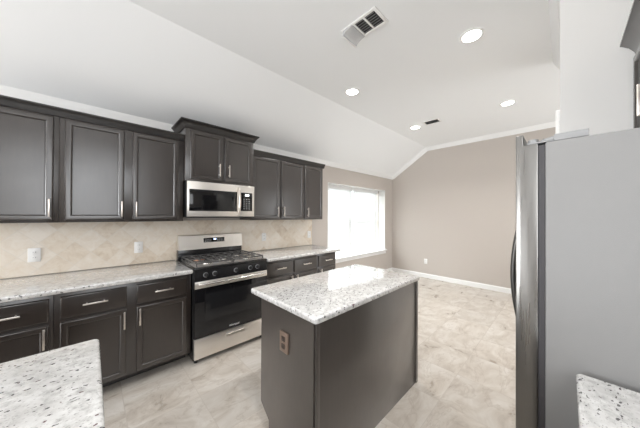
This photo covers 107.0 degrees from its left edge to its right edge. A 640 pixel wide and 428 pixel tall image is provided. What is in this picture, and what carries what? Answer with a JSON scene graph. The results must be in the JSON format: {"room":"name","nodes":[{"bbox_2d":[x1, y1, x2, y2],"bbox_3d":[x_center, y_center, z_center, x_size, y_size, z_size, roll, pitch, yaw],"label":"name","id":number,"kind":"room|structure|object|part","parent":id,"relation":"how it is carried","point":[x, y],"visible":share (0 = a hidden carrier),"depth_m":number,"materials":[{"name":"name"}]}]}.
{"room":"kitchen","nodes":[
{"label":"kitchen","id":0,"kind":"room"},
{"bbox_2d":[6,166,391,278],"bbox_3d":[-2.036,0.221,2.593,10.670,2.425,0.360,1,0,-44],"label":"wall","id":1,"kind":"structure","parent":0,"point":[330,174],"depth_m":5.06,"materials":[{"name":"beige paint"}]},
{"bbox_2d":[0,105,59,222],"bbox_3d":[-2.310,-0.353,1.815,0.438,0.838,0.379,1,0,-44],"label":"upper cabinet","id":2,"kind":"object","parent":1,"relation":"attached to","point":[29,140],"visible":0.94,"depth_m":1.76,"materials":[{"name":"brown wood"}]},
{"bbox_3d":[-2.070,-0.046,1.811,0.011,0.138,0.040,1,0,-44],"label":"handle","id":3,"kind":"part","parent":2,"relation":"part of","materials":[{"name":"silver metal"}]},
{"bbox_2d":[59,117,183,222],"bbox_3d":[-1.837,-0.349,2.272,0.876,0.838,0.379,1,0,-44],"label":"upper cabinet","id":4,"kind":"object","parent":1,"relation":"attached to","point":[107,173],"visible":1,"depth_m":2.10,"materials":[{"name":"brown wood"}]},
{"bbox_2d":[0,95,184,140],"bbox_3d":[-1.899,-0.801,2.021,1.320,0.062,0.055,1,0,-44],"label":"crown molding","id":5,"kind":"structure","parent":4,"relation":"attached to","point":[8,101],"depth_m":1.95,"materials":[{"name":"brown wood"}]},
{"bbox_3d":[-1.902,-0.352,2.015,0.368,0.806,0.020,1,0,-44],"label":"door","id":6,"kind":"part","parent":4,"relation":"part of","materials":[{"name":"brown wood"}]},
{"bbox_3d":[-1.762,-0.043,2.108,0.011,0.138,0.040,1,0,-44],"label":"handle","id":7,"kind":"part","parent":4,"relation":"part of","materials":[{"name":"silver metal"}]},
{"bbox_3d":[-1.594,-0.349,2.312,0.371,0.806,0.020,1,0,-44],"label":"door","id":8,"kind":"part","parent":4,"relation":"part of","materials":[{"name":"brown wood"}]},
{"bbox_2d":[0,219,311,278],"bbox_3d":[-1.940,0.603,2.428,4.985,1.060,0.010,1,0,-44],"label":"backsplash","id":9,"kind":"structure","parent":1,"relation":"attached to","point":[65,246],"depth_m":2.32,"materials":[{"name":"tile"}]},
{"bbox_2d":[27,248,40,261],"bbox_3d":[-2.389,0.342,1.982,0.072,0.116,0.008,1,0,-44],"label":"wall outlet","id":10,"kind":"object","parent":9,"relation":"attached to","point":[34,254],"visible":1,"depth_m":1.98,"materials":[{"name":"white plastic"}]},
{"bbox_2d":[134,241,142,252],"bbox_3d":[-1.887,0.346,2.465,0.072,0.116,0.008,1,0,-44],"label":"wall outlet","id":11,"kind":"object","parent":9,"relation":"attached to","point":[138,246],"visible":1,"depth_m":2.46,"materials":[{"name":"white plastic"}]},
{"bbox_2d":[262,233,265,240],"bbox_3d":[-0.825,0.339,3.489,0.072,0.116,0.008,1,0,-44],"label":"wall outlet","id":12,"kind":"object","parent":9,"relation":"attached to","point":[263,234],"visible":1,"depth_m":3.49,"materials":[{"name":"white plastic"}]},
{"bbox_2d":[0,84,392,179],"bbox_3d":[-1.933,-0.964,2.425,10.570,0.090,0.026,1,0,-44],"label":"trim","id":13,"kind":"structure","parent":1,"relation":"attached to","point":[4,90],"depth_m":2.35,"materials":[{"name":"white wood"}]},
{"bbox_2d":[171,117,258,186],"bbox_3d":[-1.222,-0.658,2.823,0.872,0.626,0.439,1,0,-44],"label":"upper cabinet","id":14,"kind":"object","parent":1,"relation":"attached to","point":[212,153],"visible":0.94,"depth_m":2.64,"materials":[{"name":"brown wood"}]},
{"bbox_3d":[-1.229,-0.623,2.580,0.333,0.509,0.020,1,0,-44],"label":"door","id":15,"kind":"part","parent":14,"relation":"part of","materials":[{"name":"brown wood"}]},
{"bbox_3d":[-1.223,-0.931,2.827,0.872,0.078,0.432,1,0,-44],"label":"crown","id":16,"kind":"part","parent":14,"relation":"part of","materials":[{"name":"brown wood"}]},
{"bbox_2d":[183,180,253,217],"bbox_3d":[-1.208,-0.151,2.810,0.755,0.388,0.454,1,0,-44],"label":"microwave","id":17,"kind":"object","parent":14,"relation":"attached to","point":[200,199],"visible":0.98,"depth_m":2.63,"materials":[{"name":"silver metal"}]},
{"bbox_3d":[-0.948,-0.148,2.787,0.027,0.336,0.060,1,0,-44],"label":"handle","id":18,"kind":"part","parent":17,"relation":"part of","materials":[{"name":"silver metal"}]},
{"bbox_3d":[-0.894,-0.154,2.893,0.188,0.370,0.024,1,0,-44],"label":"control panel","id":19,"kind":"part","parent":17,"relation":"part of","materials":[{"name":"silver metal"}]},
{"bbox_3d":[-0.972,-0.620,2.828,0.333,0.509,0.020,1,0,-44],"label":"door","id":20,"kind":"part","parent":14,"relation":"part of","materials":[{"name":"brown wood"}]},
{"bbox_2d":[240,155,303,219],"bbox_3d":[-0.653,-0.337,3.413,0.872,0.838,0.379,1,0,-44],"label":"upper cabinet","id":21,"kind":"object","parent":1,"relation":"attached to","point":[278,185],"visible":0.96,"depth_m":3.27,"materials":[{"name":"brown wood"}]},
{"bbox_3d":[-0.711,-0.341,3.163,0.406,0.806,0.020,1,0,-44],"label":"door","id":22,"kind":"part","parent":21,"relation":"part of","materials":[{"name":"brown wood"}]},
{"bbox_2d":[254,149,324,168],"bbox_3d":[-0.399,-0.786,3.466,1.304,0.062,0.055,1,0,-44],"label":"crown molding","id":23,"kind":"structure","parent":21,"relation":"attached to","point":[256,152],"depth_m":3.38,"materials":[{"name":"brown wood"}]},
{"bbox_3d":[-0.400,-0.338,3.463,0.406,0.806,0.020,1,0,-44],"label":"door","id":24,"kind":"part","parent":21,"relation":"part of","materials":[{"name":"brown wood"}]},
{"bbox_2d":[303,165,322,219],"bbox_3d":[-0.194,-0.333,3.855,0.402,0.838,0.379,1,0,-44],"label":"upper cabinet","id":25,"kind":"object","parent":1,"relation":"attached to","point":[313,176],"visible":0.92,"depth_m":3.75,"materials":[{"name":"brown wood"}]},
{"bbox_2d":[328,182,386,262],"bbox_3d":[0.771,0.187,5.254,2.105,1.545,0.385,1,0,-44],"label":"window","id":26,"kind":"structure","parent":1,"relation":"in","point":[361,254],"depth_m":5.65,"materials":[{"name":"white plastic"}]},
{"bbox_2d":[328,185,352,254],"bbox_3d":[0.361,0.135,4.956,0.988,1.447,0.072,1,0,-44],"label":"window blind","id":27,"kind":"object","parent":26,"relation":"attached to","point":[339,209],"visible":0.59,"depth_m":5.03,"materials":[{"name":"white plastic"}]},
{"bbox_3d":[0.792,0.913,5.225,2.105,0.093,0.315,1,0,-44],"label":"sill","id":28,"kind":"part","parent":26,"relation":"part of","materials":[{"name":"white"}]},
{"bbox_2d":[352,188,377,251],"bbox_3d":[1.084,0.142,5.653,0.988,1.447,0.072,1,0,-44],"label":"window blind","id":29,"kind":"object","parent":26,"relation":"attached to","point":[364,215],"visible":0.88,"depth_m":5.62,"materials":[{"name":"white plastic"}]},
{"bbox_2d":[0,0,559,175],"bbox_3d":[-0.102,-1.198,0.528,10.770,0.939,6.100,1,0,-44],"label":"ceiling","id":30,"kind":"structure","parent":0,"point":[278,72],"depth_m":2.26,"materials":[{"name":"white paint"}]},
{"bbox_2d":[345,88,359,95],"bbox_3d":[0.409,-1.549,3.013,0.192,0.008,0.192,1,0,-44],"label":"recessed light","id":31,"kind":"object","parent":30,"relation":"in","point":[351,91],"visible":1,"depth_m":3.00,"materials":[{"name":"white"}]},
{"bbox_2d":[341,6,388,47],"bbox_3d":[0.365,-1.527,1.964,0.200,0.063,0.340,1,0,-44],"label":"ceiling vent","id":32,"kind":"object","parent":30,"relation":"in","point":[373,19],"visible":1,"depth_m":1.96,"materials":[{"name":"white plastic"}]},
{"bbox_2d":[410,125,420,129],"bbox_3d":[1.697,-1.537,4.220,0.192,0.008,0.192,1,0,-44],"label":"recessed light","id":33,"kind":"object","parent":30,"relation":"in","point":[416,126],"visible":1,"depth_m":4.21,"materials":[{"name":"white"}]},
{"bbox_2d":[422,118,441,125],"bbox_3d":[1.869,-1.537,3.955,0.190,0.010,0.260,1,0,-44],"label":"ceiling vent","id":34,"kind":"object","parent":30,"relation":"in","point":[436,120],"visible":1,"depth_m":3.94,"materials":[{"name":"white plastic"}]},
{"bbox_2d":[459,27,484,43],"bbox_3d":[1.322,-1.550,2.066,0.192,0.008,0.192,1,0,-44],"label":"recessed light","id":35,"kind":"object","parent":30,"relation":"in","point":[472,35],"visible":1,"depth_m":2.06,"materials":[{"name":"white"}]},
{"bbox_2d":[499,100,516,106],"bbox_3d":[2.610,-1.538,3.295,0.192,0.008,0.192,1,0,-44],"label":"recessed light","id":36,"kind":"object","parent":30,"relation":"in","point":[509,102],"visible":1,"depth_m":3.30,"materials":[{"name":"white"}]},
{"bbox_2d":[103,277,515,427],"bbox_3d":[-0.114,1.482,0.514,10.770,0.100,6.100,1,0,-44],"label":"floor","id":37,"kind":"structure","parent":0,"point":[467,334],"depth_m":2.02,"materials":[{"name":"tile"}]},
{"bbox_2d":[0,295,53,362],"bbox_3d":[-2.216,0.990,1.704,0.438,0.876,0.669,1,0,-44],"label":"base cabinet","id":38,"kind":"object","parent":37,"relation":"on","point":[26,325],"visible":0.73,"depth_m":1.57,"materials":[{"name":"brown wood"}]},
{"bbox_3d":[-1.989,0.660,1.486,0.138,0.011,0.040,1,0,-44],"label":"handle","id":39,"kind":"part","parent":38,"relation":"part of","materials":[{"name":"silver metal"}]},
{"bbox_3d":[-2.010,0.665,1.508,0.378,0.159,0.020,1,0,-44],"label":"drawer","id":40,"kind":"part","parent":38,"relation":"part of","materials":[{"name":"brown wood"}]},
{"bbox_3d":[-2.011,1.035,1.506,0.378,0.535,0.020,1,0,-44],"label":"door","id":41,"kind":"part","parent":38,"relation":"part of","materials":[{"name":"brown wood"}]},
{"bbox_3d":[-1.867,0.847,1.603,0.011,0.138,0.040,1,0,-44],"label":"handle","id":42,"kind":"part","parent":38,"relation":"part of","materials":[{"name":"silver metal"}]},
{"bbox_2d":[53,274,190,386],"bbox_3d":[-1.743,0.994,2.160,0.875,0.876,0.669,1,0,-44],"label":"base cabinet","id":43,"kind":"object","parent":37,"relation":"on","point":[143,326],"visible":0.83,"depth_m":1.96,"materials":[{"name":"brown wood"}]},
{"bbox_3d":[-1.705,0.668,1.801,0.367,0.159,0.020,1,0,-44],"label":"drawer","id":44,"kind":"part","parent":43,"relation":"part of","materials":[{"name":"brown wood"}]},
{"bbox_3d":[-1.706,1.038,1.800,0.367,0.535,0.020,1,0,-44],"label":"door","id":45,"kind":"part","parent":43,"relation":"part of","materials":[{"name":"brown wood"}]},
{"bbox_3d":[-1.684,0.663,1.780,0.138,0.011,0.040,1,0,-44],"label":"handle","id":46,"kind":"part","parent":43,"relation":"part of","materials":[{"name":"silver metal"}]},
{"bbox_3d":[-1.492,0.851,1.965,0.011,0.138,0.040,1,0,-44],"label":"handle","id":47,"kind":"part","parent":43,"relation":"part of","materials":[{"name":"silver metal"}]},
{"bbox_3d":[-1.391,1.041,2.104,0.379,0.535,0.020,1,0,-44],"label":"door","id":48,"kind":"part","parent":43,"relation":"part of","materials":[{"name":"brown wood"}]},
{"bbox_3d":[-1.389,0.671,2.105,0.379,0.159,0.020,1,0,-44],"label":"drawer","id":49,"kind":"part","parent":43,"relation":"part of","materials":[{"name":"brown wood"}]},
{"bbox_2d":[176,233,266,363],"bbox_3d":[-1.105,0.843,2.706,0.790,1.190,0.710,1,0,-44],"label":"gas range","id":50,"kind":"object","parent":37,"relation":"on","point":[225,313],"visible":0.95,"depth_m":2.49,"materials":[{"name":"silver metal"}]},
{"bbox_3d":[-1.328,0.330,2.916,0.745,0.164,0.087,1,0,-44],"label":"backguard panel","id":51,"kind":"part","parent":50,"relation":"part of","materials":[{"name":"silver metal"}]},
{"bbox_3d":[-1.296,0.314,2.904,0.246,0.052,0.010,1,0,-44],"label":"display panel","id":52,"kind":"part","parent":50,"relation":"part of","materials":[{"name":"black glass"}]},
{"bbox_2d":[176,250,266,270],"bbox_3d":[-1.126,0.510,2.732,0.790,0.065,0.643,1,0,-44],"label":"cooktop","id":53,"kind":"object","parent":50,"relation":"in","point":[215,260],"depth_m":2.63,"materials":[{"name":"grey metal"}]},
{"bbox_3d":[-0.913,1.288,2.503,0.772,0.193,0.035,1,0,-44],"label":"drawer","id":54,"kind":"part","parent":50,"relation":"part of","materials":[{"name":"silver metal"}]},
{"bbox_3d":[-0.911,0.914,2.504,0.772,0.543,0.037,1,0,-44],"label":"oven door","id":55,"kind":"part","parent":50,"relation":"part of","materials":[{"name":"black glass"}]},
{"bbox_3d":[-0.909,0.590,2.506,0.778,0.096,0.040,1,0,-44],"label":"control panel","id":56,"kind":"part","parent":50,"relation":"part of","materials":[{"name":"black metal"}]},
{"bbox_3d":[-0.896,0.680,2.492,0.772,0.065,0.004,1,0,-44],"label":"door trim","id":57,"kind":"part","parent":50,"relation":"part of","materials":[{"name":"silver metal"}]},
{"bbox_3d":[-0.877,0.673,2.472,0.722,0.028,0.056,1,0,-44],"label":"handle","id":58,"kind":"part","parent":50,"relation":"part of","materials":[{"name":"silver metal"}]},
{"bbox_3d":[-0.885,1.239,2.489,0.190,0.026,0.027,1,0,-44],"label":"handle","id":59,"kind":"part","parent":50,"relation":"part of","materials":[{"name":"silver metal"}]},
{"bbox_2d":[267,255,316,284],"bbox_3d":[-0.545,1.006,3.315,0.855,0.876,0.669,1,0,-44],"label":"base cabinet","id":60,"kind":"object","parent":37,"relation":"on","point":[286,269],"visible":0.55,"depth_m":3.07,"materials":[{"name":"brown wood"}]},
{"bbox_3d":[-0.500,0.680,2.962,0.395,0.159,0.020,1,0,-44],"label":"drawer","id":61,"kind":"part","parent":60,"relation":"part of","materials":[{"name":"brown wood"}]},
{"bbox_3d":[-0.502,1.050,2.961,0.395,0.535,0.020,1,0,-44],"label":"door","id":62,"kind":"part","parent":60,"relation":"part of","materials":[{"name":"brown wood"}]},
{"bbox_2d":[243,245,340,261],"bbox_3d":[-0.374,0.550,3.461,1.298,0.037,0.674,1,0,-44],"label":"countertop","id":63,"kind":"structure","parent":60,"relation":"on","point":[270,255],"depth_m":3.34,"materials":[{"name":"white stone"}]},
{"bbox_3d":[-0.194,0.682,3.257,0.405,0.159,0.020,1,0,-44],"label":"drawer","id":64,"kind":"part","parent":60,"relation":"part of","materials":[{"name":"brown wood"}]},
{"bbox_3d":[-0.196,1.052,3.256,0.405,0.535,0.020,1,0,-44],"label":"door","id":65,"kind":"part","parent":60,"relation":"part of","materials":[{"name":"brown wood"}]},
{"bbox_2d":[317,252,335,272],"bbox_3d":[-0.094,1.010,3.750,0.396,0.876,0.669,1,0,-44],"label":"base cabinet","id":66,"kind":"object","parent":37,"relation":"on","point":[326,261],"visible":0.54,"depth_m":3.52,"materials":[{"name":"brown wood"}]},
{"bbox_3d":[0.105,1.055,3.546,0.363,0.535,0.020,1,0,-44],"label":"door","id":67,"kind":"part","parent":66,"relation":"part of","materials":[{"name":"brown wood"}]},
{"bbox_3d":[0.107,0.685,3.548,0.363,0.159,0.020,1,0,-44],"label":"drawer","id":68,"kind":"part","parent":66,"relation":"part of","materials":[{"name":"brown wood"}]},
{"bbox_2d":[261,281,417,427],"bbox_3d":[0.204,1.002,1.840,1.216,0.876,0.592,1,0,-44],"label":"kitchen island","id":69,"kind":"object","parent":37,"relation":"on","point":[349,369],"visible":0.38,"depth_m":1.48,"materials":[{"name":"brown wood"}]},
{"bbox_2d":[280,330,288,354],"bbox_3d":[-0.214,0.764,1.413,0.012,0.120,0.080,1,0,-44],"label":"outlet plate","id":70,"kind":"object","parent":69,"relation":"attached to","point":[284,334],"depth_m":1.40,"materials":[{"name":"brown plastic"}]},
{"bbox_3d":[-0.211,0.998,1.430,0.019,0.876,0.528,1,0,-44],"label":"panel","id":71,"kind":"part","parent":69,"relation":"part of","materials":[{"name":"brown wood"}]},
{"bbox_2d":[251,264,419,324],"bbox_3d":[0.184,0.544,1.850,1.224,0.037,0.681,1,0,-44],"label":"island countertop","id":72,"kind":"structure","parent":69,"relation":"on","point":[317,298],"depth_m":1.63,"materials":[{"name":"white stone"}]},
{"bbox_3d":[0.403,1.002,1.642,1.185,0.876,0.019,1,0,-44],"label":"panel","id":73,"kind":"part","parent":69,"relation":"part of","materials":[{"name":"brown wood"}]},
{"bbox_2d":[510,127,639,427],"bbox_3d":[1.338,0.569,0.988,0.905,1.744,0.846,1,0,-44],"label":"refrigerator","id":74,"kind":"object","parent":37,"relation":"on","point":[575,263],"visible":1,"depth_m":0.82,"materials":[{"name":"grey metal"}]},
{"bbox_3d":[1.042,0.311,1.232,0.026,0.770,0.085,1,0,-44],"label":"handle","id":75,"kind":"part","parent":74,"relation":"part of","materials":[{"name":"grey metal"}]},
{"bbox_3d":[0.951,0.518,1.062,0.450,1.644,0.065,1,0,-44],"label":"door","id":76,"kind":"part","parent":74,"relation":"part of","materials":[{"name":"silver metal"}]},
{"bbox_3d":[0.668,0.996,0.126,1.150,0.876,0.594,1,0,-44],"label":"cabinet","id":77,"kind":"object","parent":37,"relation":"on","visible":0},
{"bbox_2d":[576,374,639,427],"bbox_3d":[0.647,0.538,0.143,1.198,0.037,0.648,1,0,-44],"label":"countertop","id":78,"kind":"structure","parent":77,"relation":"on","point":[600,404],"depth_m":0.65,"materials":[{"name":"white stone"}]},
{"bbox_3d":[-1.145,0.987,0.083,1.480,0.876,0.910,1,0,-44],"label":"cabinet","id":79,"kind":"object","parent":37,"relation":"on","visible":0},
{"bbox_2d":[0,339,104,427],"bbox_3d":[-1.145,0.529,0.086,1.578,0.037,1.012,1,0,-44],"label":"countertop","id":80,"kind":"structure","parent":79,"relation":"on","point":[62,387],"depth_m":0.70,"materials":[{"name":"white stone"}]},
{"bbox_3d":[-2.958,0.983,1.030,1.564,0.876,0.609,1,0,-44],"label":"base cabinet","id":81,"kind":"object","parent":37,"relation":"on","visible":0},
{"bbox_2d":[0,260,192,302],"bbox_3d":[-2.456,0.530,1.454,2.890,0.037,0.674,1,0,-44],"label":"countertop","id":82,"kind":"structure","parent":81,"relation":"on","point":[20,288],"depth_m":1.89,"materials":[{"name":"white stone"}]},
{"bbox_2d":[392,127,555,287],"bbox_3d":[3.838,-0.032,4.117,0.100,3.000,5.600,1,0,-44],"label":"wall","id":83,"kind":"structure","parent":0,"point":[454,207],"depth_m":4.96,"materials":[{"name":"beige paint"}]},
{"bbox_2d":[392,268,510,293],"bbox_3d":[3.790,1.420,4.070,0.015,0.095,5.600,1,0,-44],"label":"baseboard","id":84,"kind":"structure","parent":83,"relation":"attached to","point":[441,278],"depth_m":4.99,"materials":[{"name":"white wood"}]},
{"bbox_2d":[392,121,555,178],"bbox_3d":[3.784,-1.212,4.065,0.066,0.640,5.600,1,0,-44],"label":"trim","id":85,"kind":"structure","parent":83,"relation":"attached to","point":[550,124],"depth_m":4.72,"materials":[{"name":"white wood"}]},
{"bbox_2d":[560,0,634,134],"bbox_3d":[2.263,-0.051,1.651,1.230,3.000,0.816,1,0,-44],"label":"wall partition","id":86,"kind":"structure","parent":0,"point":[596,73],"depth_m":1.42,"materials":[{"name":"white paint"}]},
{"bbox_2d":[548,0,559,69],"bbox_3d":[1.965,-1.501,1.974,1.230,0.100,0.062,1,0,-44],"label":"trim","id":87,"kind":"structure","parent":86,"relation":"attached to","point":[554,5],"depth_m":1.90,"materials":[{"name":"white paint"}]},
{"bbox_2d":[556,110,559,133],"bbox_3d":[1.916,0.378,1.899,0.920,2.140,0.022,1,0,-44],"label":"trim","id":88,"kind":"structure","parent":86,"relation":"attached to","point":[557,111],"depth_m":1.58,"materials":[{"name":"white"}]},
{"bbox_3d":[0.709,-0.068,-0.331,3.760,3.000,0.120,1,0,-44],"label":"wall","id":89,"kind":"structure","parent":0,"visible":0},
{"bbox_2d":[620,0,639,127],"bbox_3d":[1.517,-0.663,0.850,0.964,0.608,0.456,1,0,-44],"label":"upper cabinet","id":90,"kind":"object","parent":89,"relation":"attached to","point":[630,39],"visible":0.85,"depth_m":1.24,"materials":[{"name":"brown wood"}]},
{"bbox_3d":[1.388,-0.928,0.986,0.964,0.078,0.082,1,0,-44],"label":"crown","id":91,"kind":"part","parent":90,"relation":"part of","materials":[{"name":"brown wood"}]},
{"bbox_3d":[1.563,-0.622,1.138,0.447,0.470,0.020,1,0,-44],"label":"door","id":92,"kind":"part","parent":90,"relation":"part of","materials":[{"name":"brown wood"}]},
{"bbox_3d":[1.402,-0.498,1.025,0.011,0.138,0.040,1,0,-44],"label":"handle","id":93,"kind":"part","parent":90,"relation":"part of","materials":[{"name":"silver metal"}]}
]}

